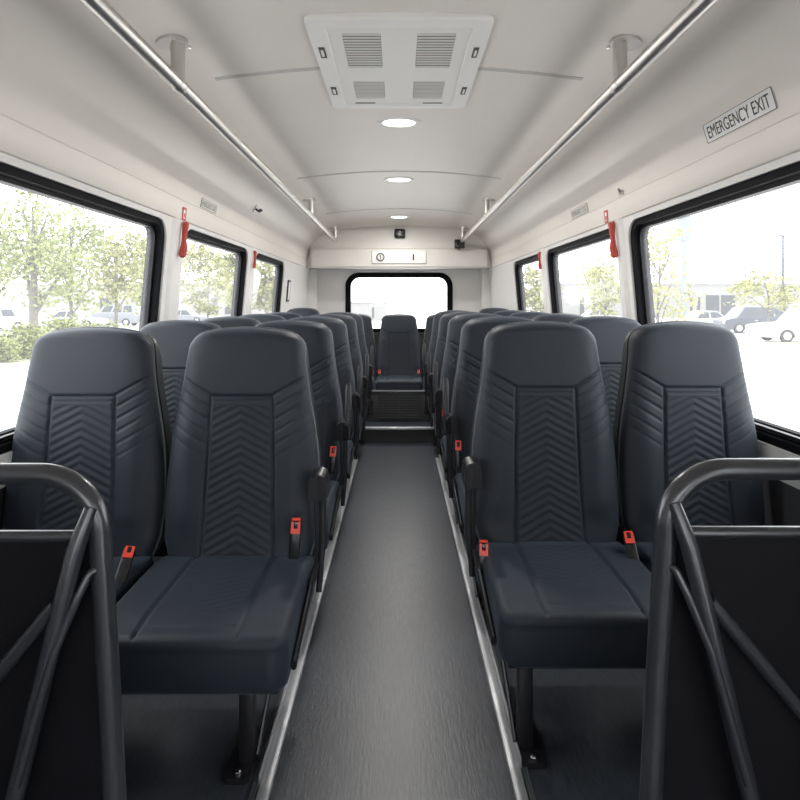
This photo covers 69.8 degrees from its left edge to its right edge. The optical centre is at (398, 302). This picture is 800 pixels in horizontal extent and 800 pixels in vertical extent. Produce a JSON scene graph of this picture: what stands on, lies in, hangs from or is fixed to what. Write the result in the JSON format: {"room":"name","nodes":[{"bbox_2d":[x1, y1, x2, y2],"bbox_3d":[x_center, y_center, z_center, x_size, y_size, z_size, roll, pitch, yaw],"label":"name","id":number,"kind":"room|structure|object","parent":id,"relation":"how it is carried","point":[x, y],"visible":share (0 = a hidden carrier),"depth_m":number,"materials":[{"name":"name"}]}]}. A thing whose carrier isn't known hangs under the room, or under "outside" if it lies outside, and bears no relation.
{"room":"vehicle interior","nodes":[
{"label":"vehicle interior","id":0,"kind":"room"},
{"bbox_2d":[0,152,309,529],"bbox_3d":[-1.350,0.395,3.250,0.229,1.930,9.900,0,0,0],"label":"wall","id":1,"kind":"structure","parent":0,"point":[298,275],"depth_m":3.19,"materials":[{"name":"plastic"}]},
{"bbox_2d":[0,162,164,454],"bbox_3d":[-1.352,0.034,2.135,0.168,0.963,1.970,0,0,0],"label":"window","id":2,"kind":"structure","parent":1,"relation":"in","point":[10,176],"depth_m":2.57,"materials":[{"name":"black rubber"}]},
{"bbox_2d":[0,113,308,268],"bbox_3d":[-1.283,-0.532,3.250,0.094,0.116,9.900,0,0,0],"label":"trim","id":3,"kind":"structure","parent":1,"relation":"attached to","point":[18,140],"depth_m":2.44,"materials":[{"name":"plastic"}]},
{"bbox_2d":[179,221,188,257],"bbox_3d":[-1.224,-0.366,3.274,0.054,0.219,0.085,0,0,-7],"label":"handle","id":4,"kind":"object","parent":1,"relation":"attached to","point":[183,248],"visible":0.98,"depth_m":3.24,"materials":[{"name":"red plastic"}]},
{"bbox_2d":[187,229,246,315],"bbox_3d":[-1.352,0.034,4.085,0.168,0.963,1.430,0,0,0],"label":"window","id":5,"kind":"structure","parent":1,"relation":"in","point":[240,253],"depth_m":4.75,"materials":[{"name":"black rubber"}]},
{"bbox_2d":[256,253,282,312],"bbox_3d":[-1.352,0.034,5.675,0.168,0.963,1.290,0,0,0],"label":"window","id":6,"kind":"structure","parent":1,"relation":"in","point":[278,264],"depth_m":6.27,"materials":[{"name":"black rubber"}]},
{"bbox_2d":[122,443,645,799],"bbox_3d":[0.000,1.330,1.820,2.920,0.060,7.040,0,0,0],"label":"floor","id":7,"kind":"structure","parent":0,"point":[393,701],"depth_m":1.84,"materials":[{"name":"plastic"}]},
{"bbox_2d":[0,463,126,799],"bbox_3d":[-0.908,0.791,0.980,0.904,1.022,0.078,0,0,0],"label":"barrier","id":8,"kind":"object","parent":7,"relation":"on","point":[62,733],"visible":1,"depth_m":1.00,"materials":[{"name":"grey metal"}]},
{"bbox_2d":[2,326,171,602],"bbox_3d":[-1.099,0.692,1.804,0.559,1.214,0.712,0,0,0],"label":"seat","id":9,"kind":"object","parent":7,"relation":"on","point":[93,404],"visible":0.59,"depth_m":1.98,"materials":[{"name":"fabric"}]},
{"bbox_2d":[113,556,153,602],"bbox_3d":[-1.099,0.920,1.694,0.538,0.159,0.492,0,0,0],"label":"seat cushion","id":10,"kind":"object","parent":9,"relation":"on","point":[124,580],"depth_m":1.81,"materials":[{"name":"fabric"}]},
{"bbox_2d":[140,320,221,555],"bbox_3d":[-1.099,0.692,2.624,0.559,1.214,0.712,0,0,0],"label":"seat","id":11,"kind":"object","parent":7,"relation":"on","point":[174,338],"visible":0.13,"depth_m":2.82,"materials":[{"name":"fabric"}]},
{"bbox_2d":[156,537,167,553],"bbox_3d":[-1.099,0.920,2.514,0.538,0.159,0.492,0,0,0],"label":"seat cushion","id":12,"kind":"object","parent":11,"relation":"on","point":[163,549],"depth_m":2.27,"materials":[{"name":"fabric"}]},
{"bbox_2d":[116,326,329,784],"bbox_3d":[-0.528,0.692,1.804,0.582,1.214,0.712,0,0,0],"label":"seat","id":13,"kind":"object","parent":7,"relation":"on","point":[225,612],"visible":1,"depth_m":1.93,"materials":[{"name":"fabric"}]},
{"bbox_2d":[116,556,314,694],"bbox_3d":[-0.547,0.920,1.694,0.523,0.159,0.492,0,0,0],"label":"seat cushion","id":14,"kind":"object","parent":13,"relation":"on","point":[190,625],"depth_m":1.52,"materials":[{"name":"fabric"}]},
{"bbox_2d":[201,316,260,327],"bbox_3d":[-1.099,0.692,3.444,0.559,1.214,0.712,0,0,0],"label":"seat","id":15,"kind":"object","parent":7,"relation":"on","point":[222,321],"visible":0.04,"depth_m":3.66,"materials":[{"name":"fabric"}]},
{"bbox_2d":[240,314,285,322],"bbox_3d":[-1.099,0.692,4.264,0.559,1.214,0.712,0,0,0],"label":"seat","id":16,"kind":"object","parent":7,"relation":"on","point":[262,318],"visible":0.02,"depth_m":4.49,"materials":[{"name":"fabric"}]},
{"bbox_2d":[266,312,302,319],"bbox_3d":[-1.099,0.692,5.084,0.559,1.214,0.712,0,0,0],"label":"seat","id":17,"kind":"object","parent":7,"relation":"on","point":[287,315],"visible":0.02,"depth_m":5.31,"materials":[{"name":"fabric"}]},
{"bbox_2d":[254,320,351,557],"bbox_3d":[-0.525,0.692,2.624,0.588,1.214,0.712,0,0,0],"label":"seat","id":18,"kind":"object","parent":7,"relation":"on","point":[334,430],"visible":0.12,"depth_m":2.79,"materials":[{"name":"fabric"}]},
{"bbox_2d":[312,480,339,553],"bbox_3d":[-0.547,0.920,2.514,0.523,0.159,0.492,0,0,0],"label":"seat cushion","id":19,"kind":"object","parent":18,"relation":"on","point":[332,503],"depth_m":2.44,"materials":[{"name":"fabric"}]},
{"bbox_2d":[248,456,357,799],"bbox_3d":[-0.367,1.285,1.650,0.052,0.030,6.500,0,0,0],"label":"trim","id":20,"kind":"structure","parent":7,"relation":"on","point":[267,767],"depth_m":1.85,"materials":[{"name":"metal"}]},
{"bbox_2d":[289,316,361,484],"bbox_3d":[-0.525,0.692,3.444,0.588,1.214,0.712,0,0,0],"label":"seat","id":21,"kind":"object","parent":7,"relation":"on","point":[338,328],"visible":0.06,"depth_m":3.63,"materials":[{"name":"fabric"}]},
{"bbox_2d":[337,440,352,484],"bbox_3d":[-0.547,0.920,3.334,0.523,0.159,0.492,0,0,0],"label":"seat cushion","id":22,"kind":"object","parent":21,"relation":"on","point":[350,444],"depth_m":3.29,"materials":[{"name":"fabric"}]},
{"bbox_2d":[312,314,368,441],"bbox_3d":[-0.525,0.692,4.264,0.588,1.214,0.712,0,0,0],"label":"seat","id":23,"kind":"object","parent":7,"relation":"on","point":[350,322],"visible":0.11,"depth_m":4.45,"materials":[{"name":"fabric"}]},
{"bbox_2d":[351,415,361,441],"bbox_3d":[-0.547,0.920,4.154,0.523,0.159,0.492,0,0,0],"label":"seat cushion","id":24,"kind":"object","parent":23,"relation":"on","point":[360,418],"depth_m":4.11,"materials":[{"name":"fabric"}]},
{"bbox_2d":[326,312,373,417],"bbox_3d":[-0.525,0.692,5.084,0.588,1.214,0.712,0,0,0],"label":"seat","id":25,"kind":"object","parent":7,"relation":"on","point":[359,321],"visible":0.08,"depth_m":5.27,"materials":[{"name":"fabric"}]},
{"bbox_2d":[359,388,436,442],"bbox_3d":[0.000,1.257,6.750,2.768,0.206,2.900,0,0,0],"label":"platform","id":26,"kind":"object","parent":7,"relation":"on","point":[375,431],"visible":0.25,"depth_m":5.32,"materials":[{"name":"plastic"}]},
{"bbox_2d":[287,308,319,316],"bbox_3d":[-1.045,0.483,5.989,0.475,0.864,0.641,0,0,0],"label":"seat","id":27,"kind":"object","parent":26,"relation":"on","point":[304,312],"visible":0.06,"depth_m":6.18,"materials":[{"name":"fabric"}]},
{"bbox_2d":[358,314,375,389],"bbox_3d":[-0.468,0.524,5.995,0.446,0.811,0.601,0,0,0],"label":"seat","id":28,"kind":"object","parent":26,"relation":"on","point":[367,321],"visible":0.17,"depth_m":6.16,"materials":[{"name":"fabric"}]},
{"bbox_2d":[366,390,429,420],"bbox_3d":[0.000,1.010,5.636,0.670,0.299,0.104,0,0,0],"label":"step","id":29,"kind":"structure","parent":26,"relation":"on","point":[386,405],"depth_m":5.59,"materials":[{"name":"grey metal"}]},
{"bbox_2d":[378,394,419,418],"bbox_3d":[0.000,1.014,5.596,0.410,0.240,0.005,0,0,0],"label":"grille","id":30,"kind":"object","parent":29,"relation":"attached to","point":[390,406],"depth_m":5.59,"materials":[{"name":"grey metal"}]},
{"bbox_2d":[375,314,422,389],"bbox_3d":[0.000,0.524,5.995,0.490,0.811,0.601,0,0,0],"label":"seat","id":31,"kind":"object","parent":26,"relation":"on","point":[398,357],"visible":0.98,"depth_m":6.13,"materials":[{"name":"fabric"}]},
{"bbox_2d":[375,376,422,389],"bbox_3d":[0.000,0.834,5.902,0.472,0.136,0.415,0,0,0],"label":"seat cushion","id":32,"kind":"object","parent":31,"relation":"on","point":[382,382],"depth_m":5.70,"materials":[{"name":"fabric"}]},
{"bbox_2d":[422,314,434,389],"bbox_3d":[0.468,0.524,5.995,0.446,0.811,0.601,0,0,0],"label":"seat","id":33,"kind":"object","parent":26,"relation":"on","point":[429,321],"visible":0.06,"depth_m":6.16,"materials":[{"name":"fabric"}]},
{"bbox_2d":[479,308,507,313],"bbox_3d":[1.045,0.483,5.989,0.475,0.864,0.641,0,0,0],"label":"seat","id":34,"kind":"object","parent":26,"relation":"on","point":[486,310],"visible":0.03,"depth_m":6.19,"materials":[{"name":"fabric"}]},
{"bbox_2d":[423,310,462,455],"bbox_3d":[0.514,0.683,5.184,0.588,1.231,0.712,0,0,0],"label":"seat","id":35,"kind":"object","parent":7,"relation":"on","point":[437,316],"visible":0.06,"depth_m":5.37,"materials":[{"name":"fabric"}]},
{"bbox_2d":[427,311,479,482],"bbox_3d":[0.514,0.683,4.364,0.588,1.231,0.712,0,0,0],"label":"seat","id":36,"kind":"object","parent":7,"relation":"on","point":[444,320],"visible":0.05,"depth_m":4.54,"materials":[{"name":"fabric"}]},
{"bbox_2d":[433,313,501,532],"bbox_3d":[0.514,0.683,3.544,0.588,1.231,0.712,0,0,0],"label":"seat","id":37,"kind":"object","parent":7,"relation":"on","point":[450,357],"visible":0.05,"depth_m":3.72,"materials":[{"name":"fabric"}]},
{"bbox_2d":[442,435,455,476],"bbox_3d":[0.536,0.914,3.434,0.523,0.161,0.492,0,0,0],"label":"seat cushion","id":38,"kind":"object","parent":37,"relation":"on","point":[444,437],"depth_m":3.39,"materials":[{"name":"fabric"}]},
{"bbox_2d":[436,454,535,799],"bbox_3d":[0.331,1.285,1.650,0.052,0.030,6.500,0,0,0],"label":"trim","id":39,"kind":"structure","parent":7,"relation":"on","point":[492,669],"depth_m":2.02,"materials":[{"name":"metal"}]},
{"bbox_2d":[443,316,533,610],"bbox_3d":[0.514,0.683,2.724,0.588,1.231,0.712,0,0,0],"label":"seat","id":40,"kind":"object","parent":7,"relation":"on","point":[457,423],"visible":0.12,"depth_m":2.89,"materials":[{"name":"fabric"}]},
{"bbox_2d":[454,473,478,541],"bbox_3d":[0.536,0.914,2.614,0.523,0.161,0.492,0,0,0],"label":"seat cushion","id":41,"kind":"object","parent":40,"relation":"on","point":[459,491],"depth_m":2.56,"materials":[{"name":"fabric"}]},
{"bbox_2d":[493,310,525,315],"bbox_3d":[1.073,0.683,5.184,0.527,1.231,0.712,0,0,0],"label":"seat","id":42,"kind":"object","parent":7,"relation":"on","point":[505,312],"visible":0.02,"depth_m":5.41,"materials":[{"name":"fabric"}]},
{"bbox_2d":[509,311,549,318],"bbox_3d":[1.073,0.683,4.364,0.527,1.231,0.712,0,0,0],"label":"seat","id":43,"kind":"object","parent":7,"relation":"on","point":[529,314],"visible":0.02,"depth_m":4.59,"materials":[{"name":"fabric"}]},
{"bbox_2d":[462,321,650,769],"bbox_3d":[0.517,0.683,1.904,0.582,1.231,0.712,0,0,0],"label":"seat","id":44,"kind":"object","parent":7,"relation":"on","point":[558,588],"visible":0.98,"depth_m":2.04,"materials":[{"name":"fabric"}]},
{"bbox_2d":[476,541,650,667],"bbox_3d":[0.536,0.914,1.794,0.523,0.161,0.492,0,0,0],"label":"seat cushion","id":45,"kind":"object","parent":44,"relation":"on","point":[549,604],"depth_m":1.61,"materials":[{"name":"fabric"}]},
{"bbox_2d":[532,313,583,322],"bbox_3d":[1.073,0.683,3.544,0.527,1.231,0.712,0,0,0],"label":"seat","id":46,"kind":"object","parent":7,"relation":"on","point":[558,317],"visible":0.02,"depth_m":3.77,"materials":[{"name":"fabric"}]},
{"bbox_2d":[569,316,640,544],"bbox_3d":[1.073,0.683,2.724,0.527,1.231,0.712,0,0,0],"label":"seat","id":47,"kind":"object","parent":7,"relation":"on","point":[610,333],"visible":0.12,"depth_m":2.92,"materials":[{"name":"fabric"}]},
{"bbox_2d":[616,524,623,541],"bbox_3d":[1.073,0.914,2.614,0.508,0.161,0.492,0,0,0],"label":"seat cushion","id":48,"kind":"object","parent":47,"relation":"on","point":[619,538],"depth_m":2.37,"materials":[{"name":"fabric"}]},
{"bbox_2d":[613,321,765,571],"bbox_3d":[1.073,0.683,1.904,0.527,1.231,0.712,0,0,0],"label":"seat","id":49,"kind":"object","parent":7,"relation":"on","point":[683,402],"visible":0.46,"depth_m":2.08,"materials":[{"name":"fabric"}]},
{"bbox_2d":[636,541,652,571],"bbox_3d":[1.073,0.914,1.794,0.508,0.161,0.492,0,0,0],"label":"seat cushion","id":50,"kind":"object","parent":49,"relation":"on","point":[644,548],"depth_m":1.94,"materials":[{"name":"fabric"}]},
{"bbox_2d":[639,458,799,799],"bbox_3d":[0.877,0.785,0.970,0.965,1.032,0.078,0,0,0],"label":"barrier","id":51,"kind":"object","parent":7,"relation":"on","point":[721,707],"visible":1,"depth_m":0.99,"materials":[{"name":"grey metal"}]},
{"bbox_2d":[306,226,491,269],"bbox_3d":[0.000,-0.750,7.891,2.487,0.570,0.613,0,0,0],"label":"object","id":52,"kind":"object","parent":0,"point":[354,247],"depth_m":7.68,"materials":[{"name":"plastic"}]},
{"bbox_2d":[372,251,425,263],"bbox_3d":[0.000,-0.605,7.569,0.720,0.170,0.029,0,0,0],"label":"control panel","id":53,"kind":"object","parent":52,"relation":"attached to","point":[378,257],"visible":1,"depth_m":7.56,"materials":[{"name":"white plastic"}]},
{"bbox_2d":[306,269,491,383],"bbox_3d":[0.000,0.035,8.164,2.800,2.270,0.272,0,0,0],"label":"wall","id":54,"kind":"structure","parent":0,"point":[326,288],"depth_m":8.20,"materials":[{"name":"plastic"}]},
{"bbox_2d":[345,273,452,332],"bbox_3d":[0.000,-0.005,8.217,1.530,0.860,0.085,0,0,0],"label":"window","id":55,"kind":"structure","parent":54,"relation":"in","point":[351,278],"depth_m":8.18,"materials":[{"name":"black rubber"}]},
{"bbox_2d":[0,0,799,258],"bbox_3d":[0.000,-0.838,3.250,2.571,0.495,9.900,0,0,0],"label":"ceiling","id":56,"kind":"structure","parent":0,"point":[65,76],"depth_m":2.54,"materials":[{"name":"plastic"}]},
{"bbox_2d":[200,198,216,213],"bbox_3d":[-1.226,-0.625,3.700,0.015,0.058,0.290,0,0,0],"label":"wall sign","id":57,"kind":"object","parent":56,"relation":"attached to","point":[205,204],"visible":1,"depth_m":3.69,"materials":[{"name":"white"}]},
{"bbox_2d":[79,0,338,242],"bbox_3d":[-0.841,-0.886,2.955,0.124,0.207,9.010,0,0,0],"label":"handrail","id":58,"kind":"object","parent":56,"relation":"attached to","point":[174,76],"visible":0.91,"depth_m":2.11,"materials":[{"name":"silver metal"}]},
{"bbox_2d":[304,12,493,107],"bbox_3d":[0.000,-1.021,2.507,0.686,0.038,0.940,0,0,0],"label":"ceiling vent","id":59,"kind":"object","parent":56,"relation":"in","point":[365,59],"visible":0.98,"depth_m":2.34,"materials":[{"name":"white plastic"}]},
{"bbox_2d":[342,34,382,66],"bbox_3d":[-0.144,-1.023,2.320,0.158,0.012,0.325,0,0,0],"label":"grille","id":60,"kind":"object","parent":59,"relation":"attached to","point":[358,50],"depth_m":2.32,"materials":[{"name":"white plastic"}]},
{"bbox_2d":[353,81,384,98],"bbox_3d":[-0.140,-1.023,2.740,0.154,0.012,0.235,0,0,0],"label":"grille","id":61,"kind":"object","parent":59,"relation":"attached to","point":[361,89],"depth_m":2.74,"materials":[{"name":"white plastic"}]},
{"bbox_2d":[413,81,444,98],"bbox_3d":[0.140,-1.023,2.740,0.154,0.012,0.235,0,0,0],"label":"grille","id":62,"kind":"object","parent":59,"relation":"attached to","point":[421,89],"depth_m":2.74,"materials":[{"name":"white plastic"}]},
{"bbox_2d":[415,34,455,66],"bbox_3d":[0.144,-1.023,2.320,0.158,0.012,0.325,0,0,0],"label":"grille","id":63,"kind":"object","parent":59,"relation":"attached to","point":[431,50],"depth_m":2.32,"materials":[{"name":"white plastic"}]},
{"bbox_2d":[215,67,582,80],"bbox_3d":[0.000,-1.007,2.500,1.600,0.064,0.024,0,0,0],"label":"trim","id":64,"kind":"structure","parent":56,"relation":"attached to","point":[312,68],"depth_m":2.50,"materials":[{"name":"grey"}]},
{"bbox_2d":[376,117,421,126],"bbox_3d":[0.000,-1.030,3.270,0.260,0.019,0.175,0,0,0],"label":"recessed light","id":65,"kind":"object","parent":56,"relation":"in","point":[389,121],"visible":1,"depth_m":3.24,"materials":[{"name":"white plastic"}]},
{"bbox_2d":[383,120,414,126],"bbox_3d":[0.000,-1.026,3.270,0.200,0.011,0.134,0,0,0],"label":"diffuser","id":66,"kind":"object","parent":65,"relation":"attached to","point":[388,123],"depth_m":3.26,"materials":[{"name":"white plastic"}]},
{"bbox_2d":[297,171,500,178],"bbox_3d":[0.000,-1.007,4.500,1.600,0.064,0.024,0,0,0],"label":"trim","id":67,"kind":"structure","parent":56,"relation":"attached to","point":[369,171],"depth_m":4.49,"materials":[{"name":"grey plastic"}]},
{"bbox_2d":[384,177,413,181],"bbox_3d":[0.000,-1.030,4.780,0.260,0.019,0.175,0,0,0],"label":"recessed light","id":68,"kind":"object","parent":56,"relation":"in","point":[391,179],"visible":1,"depth_m":4.75,"materials":[{"name":"white plastic"}]},
{"bbox_2d":[571,202,587,218],"bbox_3d":[1.226,-0.625,3.900,0.016,0.062,0.340,0,0,0],"label":"wall sign","id":69,"kind":"object","parent":56,"relation":"attached to","point":[582,209],"visible":1,"depth_m":3.88,"materials":[{"name":"white"}]},
{"bbox_2d":[460,0,718,242],"bbox_3d":[0.842,-0.886,2.955,0.123,0.207,9.010,0,0,0],"label":"handrail","id":70,"kind":"object","parent":56,"relation":"attached to","point":[623,76],"visible":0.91,"depth_m":2.11,"materials":[{"name":"silver metal"}]},
{"bbox_2d":[703,86,776,143],"bbox_3d":[1.216,-0.667,2.065,0.024,0.073,0.415,0,0,0],"label":"wall sign","id":71,"kind":"object","parent":56,"relation":"attached to","point":[762,103],"visible":1,"depth_m":2.03,"materials":[{"name":"white plastic"}]},
{"bbox_2d":[488,151,799,525],"bbox_3d":[1.350,0.395,3.250,0.229,1.930,9.900,0,0,0],"label":"wall","id":72,"kind":"structure","parent":0,"point":[781,497],"depth_m":3.15,"materials":[{"name":"plastic"}]},
{"bbox_2d":[515,254,537,310],"bbox_3d":[1.352,0.034,5.720,0.168,0.963,1.200,0,0,0],"label":"window","id":73,"kind":"structure","parent":72,"relation":"in","point":[519,264],"depth_m":6.27,"materials":[{"name":"black rubber"}]},
{"bbox_2d":[548,229,609,312],"bbox_3d":[1.352,0.034,4.130,0.168,0.963,1.580,0,0,0],"label":"window","id":74,"kind":"structure","parent":72,"relation":"in","point":[553,254],"depth_m":4.86,"materials":[{"name":"black rubber"}]},
{"bbox_2d":[608,221,617,257],"bbox_3d":[1.224,-0.366,3.289,0.054,0.219,0.085,0,0,7],"label":"handle","id":75,"kind":"object","parent":72,"relation":"attached to","point":[611,226],"visible":0.98,"depth_m":3.26,"materials":[{"name":"red plastic"}]},
{"bbox_2d":[489,112,799,268],"bbox_3d":[1.283,-0.532,3.250,0.094,0.116,9.900,0,0,0],"label":"trim","id":76,"kind":"structure","parent":72,"relation":"attached to","point":[781,139],"depth_m":2.43,"materials":[{"name":"plastic"}]},
{"bbox_2d":[630,161,799,454],"bbox_3d":[1.352,0.034,2.155,0.168,0.963,2.010,0,0,0],"label":"window","id":77,"kind":"structure","parent":72,"relation":"in","point":[787,439],"depth_m":2.38,"materials":[{"name":"black rubber"}]},
{"label":"outside","id":78,"kind":"structure","parent":0,"visible":0},
{"bbox_2d":[0,323,138,333],"bbox_3d":[-34.000,2.140,55.000,52.000,0.020,30.000,0,0,0],"label":"car park","id":79,"kind":"structure","parent":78,"point":[134,327],"depth_m":49.82,"materials":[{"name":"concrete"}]},
{"bbox_2d":[0,308,44,329],"bbox_3d":[-30.017,1.254,43.995,4.715,1.750,1.830,0,0,0],"label":"car","id":80,"kind":"object","parent":79,"relation":"on","point":[8,316],"visible":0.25,"depth_m":43.15,"materials":[{"name":"grey metal"}]},
{"bbox_2d":[43,310,108,327],"bbox_3d":[-28.177,1.379,49.995,4.915,1.500,1.830,0,0,0],"label":"car","id":81,"kind":"object","parent":79,"relation":"on","point":[62,313],"visible":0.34,"depth_m":49.18,"materials":[{"name":"grey metal"}]},
{"bbox_2d":[90,304,140,325],"bbox_3d":[-26.583,1.129,53.995,4.315,2.000,1.830,0,0,0],"label":"car","id":82,"kind":"object","parent":79,"relation":"on","point":[124,317],"visible":0.54,"depth_m":53.12,"materials":[{"name":"silver metal"}]},
{"bbox_2d":[114,233,186,314],"bbox_3d":[-17.450,-1.711,39.763,4.942,7.734,4.070,0,0,0],"label":"tree","id":83,"kind":"object","parent":79,"relation":"on","point":[139,298],"visible":0.08,"depth_m":39.41,"materials":[{"name":"green plant"}]},
{"bbox_2d":[177,309,210,320],"bbox_3d":[-22.191,1.404,59.995,4.615,1.450,1.830,0,0,0],"label":"car","id":84,"kind":"object","parent":79,"relation":"on","point":[183,314],"visible":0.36,"depth_m":59.13,"materials":[{"name":"silver metal"}]},
{"bbox_2d":[180,241,234,317],"bbox_3d":[-14.735,-1.487,44.084,5.532,7.275,4.485,0,0,0],"label":"tree","id":85,"kind":"object","parent":79,"relation":"on","point":[217,286],"visible":0.89,"depth_m":43.57,"materials":[{"name":"green plant"}]},
{"bbox_2d":[213,251,259,310],"bbox_3d":[-15.953,-1.903,56.015,4.734,8.113,4.590,0,0,29],"label":"tree","id":86,"kind":"object","parent":79,"relation":"on","point":[231,260],"visible":0.11,"depth_m":55.47,"materials":[{"name":"green plant"}]},
{"bbox_2d":[252,262,274,313],"bbox_3d":[-11.223,-0.959,49.009,4.021,6.219,3.786,0,0,-26],"label":"tree","id":87,"kind":"object","parent":79,"relation":"on","point":[263,287],"visible":0.69,"depth_m":48.50,"materials":[{"name":"green plant"}]},
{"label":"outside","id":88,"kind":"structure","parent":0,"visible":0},
{"bbox_2d":[730,330,745,334],"bbox_3d":[34.000,2.140,50.000,52.000,0.020,24.000,0,0,0],"label":"lane","id":89,"kind":"structure","parent":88,"point":[743,332],"depth_m":40.02,"materials":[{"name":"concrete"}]},
{"bbox_2d":[523,265,563,311],"bbox_3d":[11.208,-0.450,45.811,4.308,5.212,3.315,0,0,0],"label":"tree","id":90,"kind":"object","parent":89,"relation":"on","point":[534,295],"visible":0.58,"depth_m":45.56,"materials":[{"name":"green plant"}]},
{"bbox_2d":[666,311,723,322],"bbox_3d":[24.157,1.379,45.995,4.815,1.500,1.830,0,0,0],"label":"car","id":91,"kind":"object","parent":89,"relation":"on","point":[708,316],"visible":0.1,"depth_m":45.21,"materials":[{"name":"grey metal"}]},
{"bbox_2d":[711,307,788,332],"bbox_3d":[25.251,1.204,40.995,4.915,1.850,1.830,0,0,0],"label":"car","id":92,"kind":"object","parent":89,"relation":"on","point":[736,320],"visible":0.53,"depth_m":40.17,"materials":[{"name":"grey metal"}]},
{"bbox_2d":[777,235,787,297],"bbox_3d":[34.838,-2.010,52.000,0.860,8.320,0.280,0,0,0],"label":"street lamp","id":93,"kind":"object","parent":89,"relation":"on","point":[782,236],"visible":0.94,"depth_m":51.92,"materials":[{"name":"grey metal"}]},
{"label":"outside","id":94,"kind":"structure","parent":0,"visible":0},
{"bbox_2d":[0,313,799,431],"bbox_3d":[0.000,2.250,47.500,180.000,0.200,155.000,0,0,0],"label":"ground","id":95,"kind":"structure","parent":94,"point":[772,374],"depth_m":15.70,"materials":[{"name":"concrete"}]},
{"bbox_2d":[0,364,28,368],"bbox_3d":[-23.750,2.080,18.775,32.500,0.140,0.350,0,0,0],"label":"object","id":96,"kind":"structure","parent":95,"relation":"on","point":[2,366],"depth_m":18.60,"materials":[{"name":"grey"}]},
{"bbox_2d":[0,357,29,363],"bbox_3d":[-23.750,2.100,21.750,32.500,0.100,5.500,0,0,0],"label":"lawn strip","id":97,"kind":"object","parent":95,"relation":"on","point":[22,361],"depth_m":19.74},
{"bbox_2d":[0,335,28,362],"bbox_3d":[-14.439,1.616,19.943,2.894,1.298,1.432,0,0,0],"label":"bush","id":98,"kind":"object","parent":97,"relation":"on","point":[8,351],"visible":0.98,"depth_m":19.83,"materials":[{"name":"green plant"}]},
{"bbox_2d":[0,321,52,359],"bbox_3d":[-13.854,1.549,21.312,2.656,1.753,1.497,0,0,0],"label":"bush","id":99,"kind":"object","parent":97,"relation":"on","point":[30,335],"visible":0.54,"depth_m":21.11,"materials":[{"name":"green plant"}]},
{"bbox_2d":[40,315,90,332],"bbox_3d":[-13.154,1.385,22.729,2.856,1.872,1.614,0,0,0],"label":"bush","id":100,"kind":"object","parent":97,"relation":"on","point":[63,323],"visible":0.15,"depth_m":22.55,"materials":[{"name":"green plant"}]},
{"bbox_2d":[0,198,29,305],"bbox_3d":[-21.742,-1.859,29.931,4.881,8.027,4.081,0,0,0],"label":"tree","id":101,"kind":"object","parent":95,"relation":"on","point":[3,288],"visible":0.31,"depth_m":30.27,"materials":[{"name":"green plant"}]},
{"bbox_2d":[0,185,102,327],"bbox_3d":[-16.734,-1.806,25.941,5.128,7.919,4.178,0,0,27],"label":"tree","id":102,"kind":"object","parent":95,"relation":"on","point":[34,264],"visible":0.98,"depth_m":25.83,"materials":[{"name":"green plant"}]},
{"bbox_2d":[29,204,118,319],"bbox_3d":[-17.281,-1.822,29.920,4.642,7.950,3.896,0,0,28],"label":"tree","id":103,"kind":"object","parent":95,"relation":"on","point":[72,232],"visible":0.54,"depth_m":29.90,"materials":[{"name":"green plant"}]},
{"bbox_2d":[80,222,146,326],"bbox_3d":[-16.647,-1.297,34.071,4.968,6.894,3.976,0,0,0],"label":"tree","id":104,"kind":"object","parent":95,"relation":"on","point":[126,270],"visible":0.8,"depth_m":33.78,"materials":[{"name":"green plant"}]},
{"bbox_2d":[18,284,271,315],"bbox_3d":[-41.697,-0.510,99.900,42.678,5.320,10.200,0,0,0],"label":"building","id":105,"kind":"structure","parent":95,"relation":"on","point":[223,311],"depth_m":95.00,"materials":[{"name":"grey"}]},
{"bbox_2d":[351,302,388,320],"bbox_3d":[-4.398,1.000,74.900,6.020,2.300,10.200,0,0,0],"label":"building","id":106,"kind":"structure","parent":95,"relation":"on","point":[376,311],"depth_m":70.00,"materials":[{"name":"grey"}]},
{"bbox_2d":[570,251,620,315],"bbox_3d":[11.533,-0.480,32.110,3.243,5.268,3.013,0,0,-14],"label":"tree","id":107,"kind":"object","parent":95,"relation":"on","point":[603,287],"visible":0.9,"depth_m":31.71,"materials":[{"name":"green plant"}]},
{"bbox_2d":[616,223,704,321],"bbox_3d":[10.368,-0.571,23.065,3.485,5.451,2.768,0,0,0],"label":"tree","id":108,"kind":"object","parent":95,"relation":"on","point":[662,266],"visible":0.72,"depth_m":22.81,"materials":[{"name":"green plant"}]},
{"bbox_2d":[560,283,799,316],"bbox_3d":[49.101,-0.425,89.900,50.836,5.150,10.200,0,0,0],"label":"building","id":109,"kind":"structure","parent":95,"relation":"on","point":[714,299],"depth_m":84.99,"materials":[{"name":"grey"}]},
{"bbox_2d":[678,216,689,316],"bbox_3d":[38.796,-4.838,78.000,1.500,13.976,0.600,0,0,0],"label":"tower","id":110,"kind":"structure","parent":95,"relation":"on","point":[684,222],"depth_m":77.75,"materials":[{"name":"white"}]},
{"bbox_2d":[723,267,799,321],"bbox_3d":[22.994,-0.090,35.630,4.892,4.484,3.725,0,0,0],"label":"tree","id":111,"kind":"object","parent":95,"relation":"on","point":[749,284],"visible":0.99,"depth_m":35.73,"materials":[{"name":"green plant"}]},
{"bbox_2d":[738,342,799,346],"bbox_3d":[26.500,2.120,29.500,37.000,0.060,3.000,0,0,0],"label":"verge","id":112,"kind":"structure","parent":95,"relation":"on","point":[741,344],"depth_m":28.85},
{"bbox_2d":[745,308,799,341],"bbox_3d":[22.367,1.204,31.495,5.615,1.850,1.830,0,0,0],"label":"car","id":113,"kind":"object","parent":112,"relation":"on","point":[786,327],"visible":1,"depth_m":30.77,"materials":[{"name":"white metal"}]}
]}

